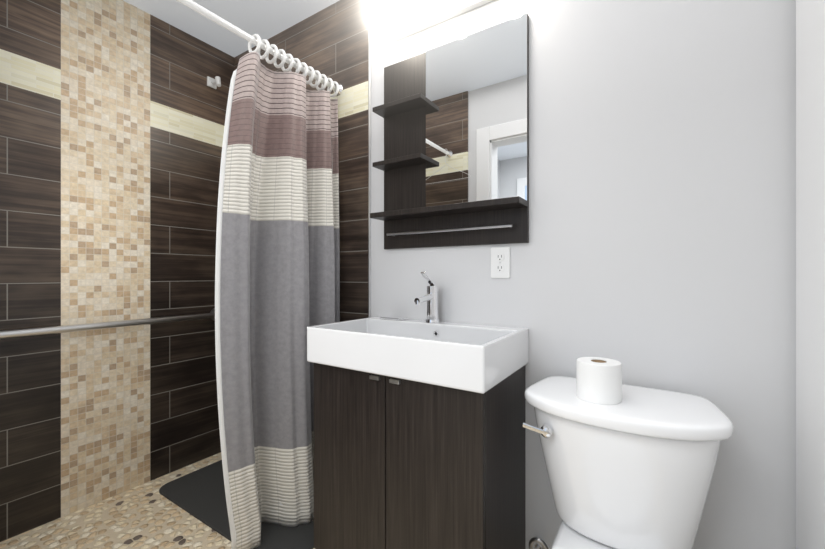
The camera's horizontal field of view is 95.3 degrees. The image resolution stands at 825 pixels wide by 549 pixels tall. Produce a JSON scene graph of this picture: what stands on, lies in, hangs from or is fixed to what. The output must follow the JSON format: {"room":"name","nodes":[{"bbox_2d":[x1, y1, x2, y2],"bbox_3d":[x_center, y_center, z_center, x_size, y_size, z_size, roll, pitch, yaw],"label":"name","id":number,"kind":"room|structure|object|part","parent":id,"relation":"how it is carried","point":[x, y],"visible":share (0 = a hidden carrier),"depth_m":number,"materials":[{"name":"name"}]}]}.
{"room":"bathroom","nodes":[
{"label":"bathroom","id":0,"kind":"room"},
{"bbox_2d":[0,0,233,541],"bbox_3d":[-1.494,-0.140,1.867,0.100,2.440,1.455,0,0,33],"label":"tiled wall","id":1,"kind":"structure","parent":0,"point":[112,117],"depth_m":1.80,"materials":[{"name":"tile"}]},
{"bbox_2d":[0,308,214,338],"bbox_3d":[-1.433,0.238,1.807,0.068,0.076,1.106,0,0,33],"label":"grab rail","id":2,"kind":"object","parent":1,"relation":"attached to","point":[60,329],"visible":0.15,"depth_m":1.73,"materials":[{"name":"silver metal"}]},
{"bbox_2d":[207,76,220,88],"bbox_3d":[-1.157,-1.131,2.209,0.093,0.068,0.055,0,0,33],"label":"shower head","id":3,"kind":"object","parent":1,"relation":"attached to","point":[214,83],"visible":1,"depth_m":2.21},
{"bbox_3d":[-1.160,-1.131,2.210,0.066,0.030,0.018,0,0,33],"label":"arm","id":4,"kind":"part","parent":3,"relation":"part of"},
{"bbox_2d":[0,452,314,548],"bbox_3d":[-0.862,1.130,0.417,2.740,0.100,3.200,0,0,33],"label":"floor","id":5,"kind":"structure","parent":0,"point":[147,515],"depth_m":1.60,"materials":[{"name":"beige tile"}]},
{"bbox_2d":[159,460,313,548],"bbox_3d":[-0.758,1.075,1.816,0.980,0.008,0.470,0,0,33],"label":"rug","id":6,"kind":"object","parent":5,"relation":"on","point":[199,494],"visible":0.38,"depth_m":1.73,"materials":[{"name":"rubber"}]},
{"bbox_2d":[307,272,527,548],"bbox_3d":[0.015,0.535,1.382,0.700,1.090,0.424,0,0,33],"label":"bathroom vanity","id":7,"kind":"object","parent":5,"relation":"on","point":[419,436],"visible":1,"depth_m":1.21,"materials":[{"name":"black wood"}]},
{"bbox_3d":[-0.225,0.675,1.323,0.335,0.695,0.017,0,0,33],"label":"door","id":8,"kind":"part","parent":7,"relation":"part of","materials":[{"name":"black wood"}]},
{"bbox_3d":[-0.124,0.341,1.242,0.038,0.012,0.012,0,0,33],"label":"handle","id":9,"kind":"part","parent":7,"relation":"part of","materials":[{"name":"silver metal"}]},
{"bbox_3d":[-0.056,0.341,1.198,0.038,0.012,0.012,0,0,33],"label":"handle","id":10,"kind":"part","parent":7,"relation":"part of","materials":[{"name":"silver metal"}]},
{"bbox_2d":[307,316,527,393],"bbox_3d":[0.015,0.259,1.382,0.700,0.130,0.424,0,0,33],"label":"basin","id":11,"kind":"object","parent":7,"relation":"in","point":[466,358],"depth_m":1.22,"materials":[{"name":"white ceramic"}]},
{"bbox_2d":[414,272,439,322],"bbox_3d":[0.057,0.092,1.497,0.060,0.203,0.151,0,0,33],"label":"faucet","id":12,"kind":"object","parent":7,"relation":"on","point":[431,297],"depth_m":1.51,"materials":[{"name":"silver metal"}]},
{"bbox_3d":[0.059,0.675,1.138,0.335,0.695,0.017,0,0,33],"label":"door","id":13,"kind":"part","parent":7,"relation":"part of","materials":[{"name":"black wood"}]},
{"bbox_2d":[522,376,733,548],"bbox_3d":[0.444,0.708,0.875,0.510,0.736,0.806,0,0,33],"label":"toilet","id":14,"kind":"object","parent":5,"relation":"on","point":[634,468],"visible":0.98,"depth_m":0.95,"materials":[{"name":"white ceramic"}]},
{"bbox_3d":[0.362,0.435,1.072,0.082,0.036,0.064,0,0,33],"label":"lever","id":15,"kind":"part","parent":14,"relation":"part of","materials":[{"name":"silver metal"}]},
{"bbox_2d":[577,357,621,404],"bbox_3d":[0.513,0.289,1.036,0.112,0.102,0.112,0,0,33],"label":"toilet paper roll","id":16,"kind":"object","parent":14,"relation":"on","point":[599,380],"visible":1,"depth_m":0.99,"materials":[{"name":"white paper"}]},
{"bbox_3d":[0.569,0.360,1.045,0.496,0.039,0.334,0,0,33],"label":"lid","id":17,"kind":"part","parent":14,"relation":"part of","materials":[{"name":"white ceramic"}]},
{"bbox_2d":[123,0,339,56],"bbox_3d":[-0.862,-1.410,0.417,2.740,0.100,3.200,0,0,33],"label":"ceiling","id":18,"kind":"structure","parent":0,"point":[265,19],"depth_m":1.98,"materials":[{"name":"white paint"}]},
{"bbox_2d":[371,0,795,548],"bbox_3d":[-0.018,-0.140,1.717,2.740,2.440,0.100,0,0,33],"label":"wall","id":19,"kind":"structure","parent":0,"point":[658,251],"depth_m":1.16,"materials":[{"name":"white paint"}]},
{"bbox_2d":[176,0,341,97],"bbox_3d":[-0.700,-0.909,1.364,0.078,0.081,1.233,0,0,33],"label":"shower rod","id":20,"kind":"object","parent":19,"relation":"attached to","point":[283,56],"visible":0.85,"depth_m":1.54,"materials":[{"name":"white metal"}]},
{"bbox_2d":[215,52,339,548],"bbox_3d":[-0.555,0.100,1.609,0.190,1.932,0.609,0,0,33],"label":"shower curtain","id":21,"kind":"object","parent":20,"relation":"hanging from","point":[277,278],"visible":0.88,"depth_m":1.57,"materials":[{"name":"fabric"}]},
{"bbox_2d":[234,0,367,321],"bbox_3d":[-0.658,-0.140,2.066,1.085,2.440,0.012,0,0,33],"label":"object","id":22,"kind":"structure","parent":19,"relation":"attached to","point":[331,41],"depth_m":1.83,"materials":[{"name":"brown tile"}]},
{"bbox_2d":[368,0,370,317],"bbox_3d":[-0.202,-0.140,1.769,0.004,2.440,0.013,0,0,33],"label":"trim","id":23,"kind":"structure","parent":19,"relation":"attached to","point":[369,168],"depth_m":1.77,"materials":[{"name":"silver metal"}]},
{"bbox_2d":[367,0,493,40],"bbox_3d":[0.098,-1.088,1.464,0.614,0.128,0.196,0,0,33],"label":"sconce","id":24,"kind":"object","parent":19,"relation":"attached to","point":[382,15],"visible":0.98,"depth_m":1.54,"materials":[{"name":"white glass"}]},
{"bbox_3d":[-0.124,-1.088,1.568,0.128,0.128,0.128,0,0,33],"label":"bulb","id":25,"kind":"part","parent":24,"relation":"part of","materials":[{"name":"white"}]},
{"bbox_3d":[0.080,-1.088,1.436,0.128,0.128,0.128,0,0,33],"label":"bulb","id":26,"kind":"part","parent":24,"relation":"part of","materials":[{"name":"white"}]},
{"bbox_2d":[370,13,528,248],"bbox_3d":[0.120,-0.527,1.497,0.650,0.825,0.118,0,0,33],"label":"mirror","id":27,"kind":"object","parent":19,"relation":"attached to","point":[453,165],"visible":0.98,"depth_m":1.49,"materials":[{"name":"black wood"}]},
{"bbox_2d":[372,92,430,118],"bbox_3d":[-0.049,-0.719,1.607,0.247,0.018,0.082,0,0,33],"label":"shelf","id":28,"kind":"object","parent":27,"relation":"attached to","point":[416,103],"depth_m":1.60,"materials":[{"name":"black wood"}]},
{"bbox_2d":[372,152,430,170],"bbox_3d":[-0.049,-0.479,1.607,0.247,0.018,0.082,0,0,33],"label":"shelf","id":29,"kind":"object","parent":27,"relation":"attached to","point":[419,160],"depth_m":1.59,"materials":[{"name":"black wood"}]},
{"bbox_2d":[370,196,527,220],"bbox_3d":[0.115,-0.255,1.490,0.650,0.021,0.100,0,0,33],"label":"shelf","id":30,"kind":"object","parent":27,"relation":"attached to","point":[509,204],"depth_m":1.44,"materials":[{"name":"black wood"}]},
{"bbox_2d":[425,13,527,211],"bbox_3d":[0.235,-0.603,1.469,0.424,0.673,0.004,0,0,33],"label":"mirror glass","id":31,"kind":"object","parent":27,"relation":"on","point":[476,84],"depth_m":1.45,"materials":[{"name":"silver"}]},
{"bbox_2d":[491,247,509,277],"bbox_3d":[0.332,-0.045,1.424,0.074,0.118,0.009,0,0,33],"label":"electrical outlet","id":32,"kind":"object","parent":19,"relation":"attached to","point":[500,262],"visible":1,"depth_m":1.42,"materials":[{"name":"white plastic"}]},
{"bbox_2d":[495,253,504,260],"bbox_3d":[0.330,-0.066,1.421,0.033,0.029,0.002,0,0,33],"label":"receptacle","id":33,"kind":"object","parent":32,"relation":"attached to","point":[498,256],"depth_m":1.42,"materials":[{"name":"white plastic"}]},
{"bbox_2d":[495,264,504,271],"bbox_3d":[0.330,-0.024,1.421,0.033,0.029,0.002,0,0,33],"label":"receptacle","id":34,"kind":"object","parent":32,"relation":"attached to","point":[498,267],"depth_m":1.42,"materials":[{"name":"white plastic"}]},
{"bbox_3d":[0.245,-0.140,-0.302,0.100,2.440,3.200,0,0,33],"label":"wall","id":35,"kind":"structure","parent":0,"visible":0},
{"bbox_2d":[796,0,824,548],"bbox_3d":[0.897,-0.015,0.810,0.018,2.190,0.375,0,0,33],"label":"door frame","id":36,"kind":"structure","parent":35,"relation":"attached to","point":[810,274],"depth_m":0.88,"materials":[{"name":"white paint"}]}
]}

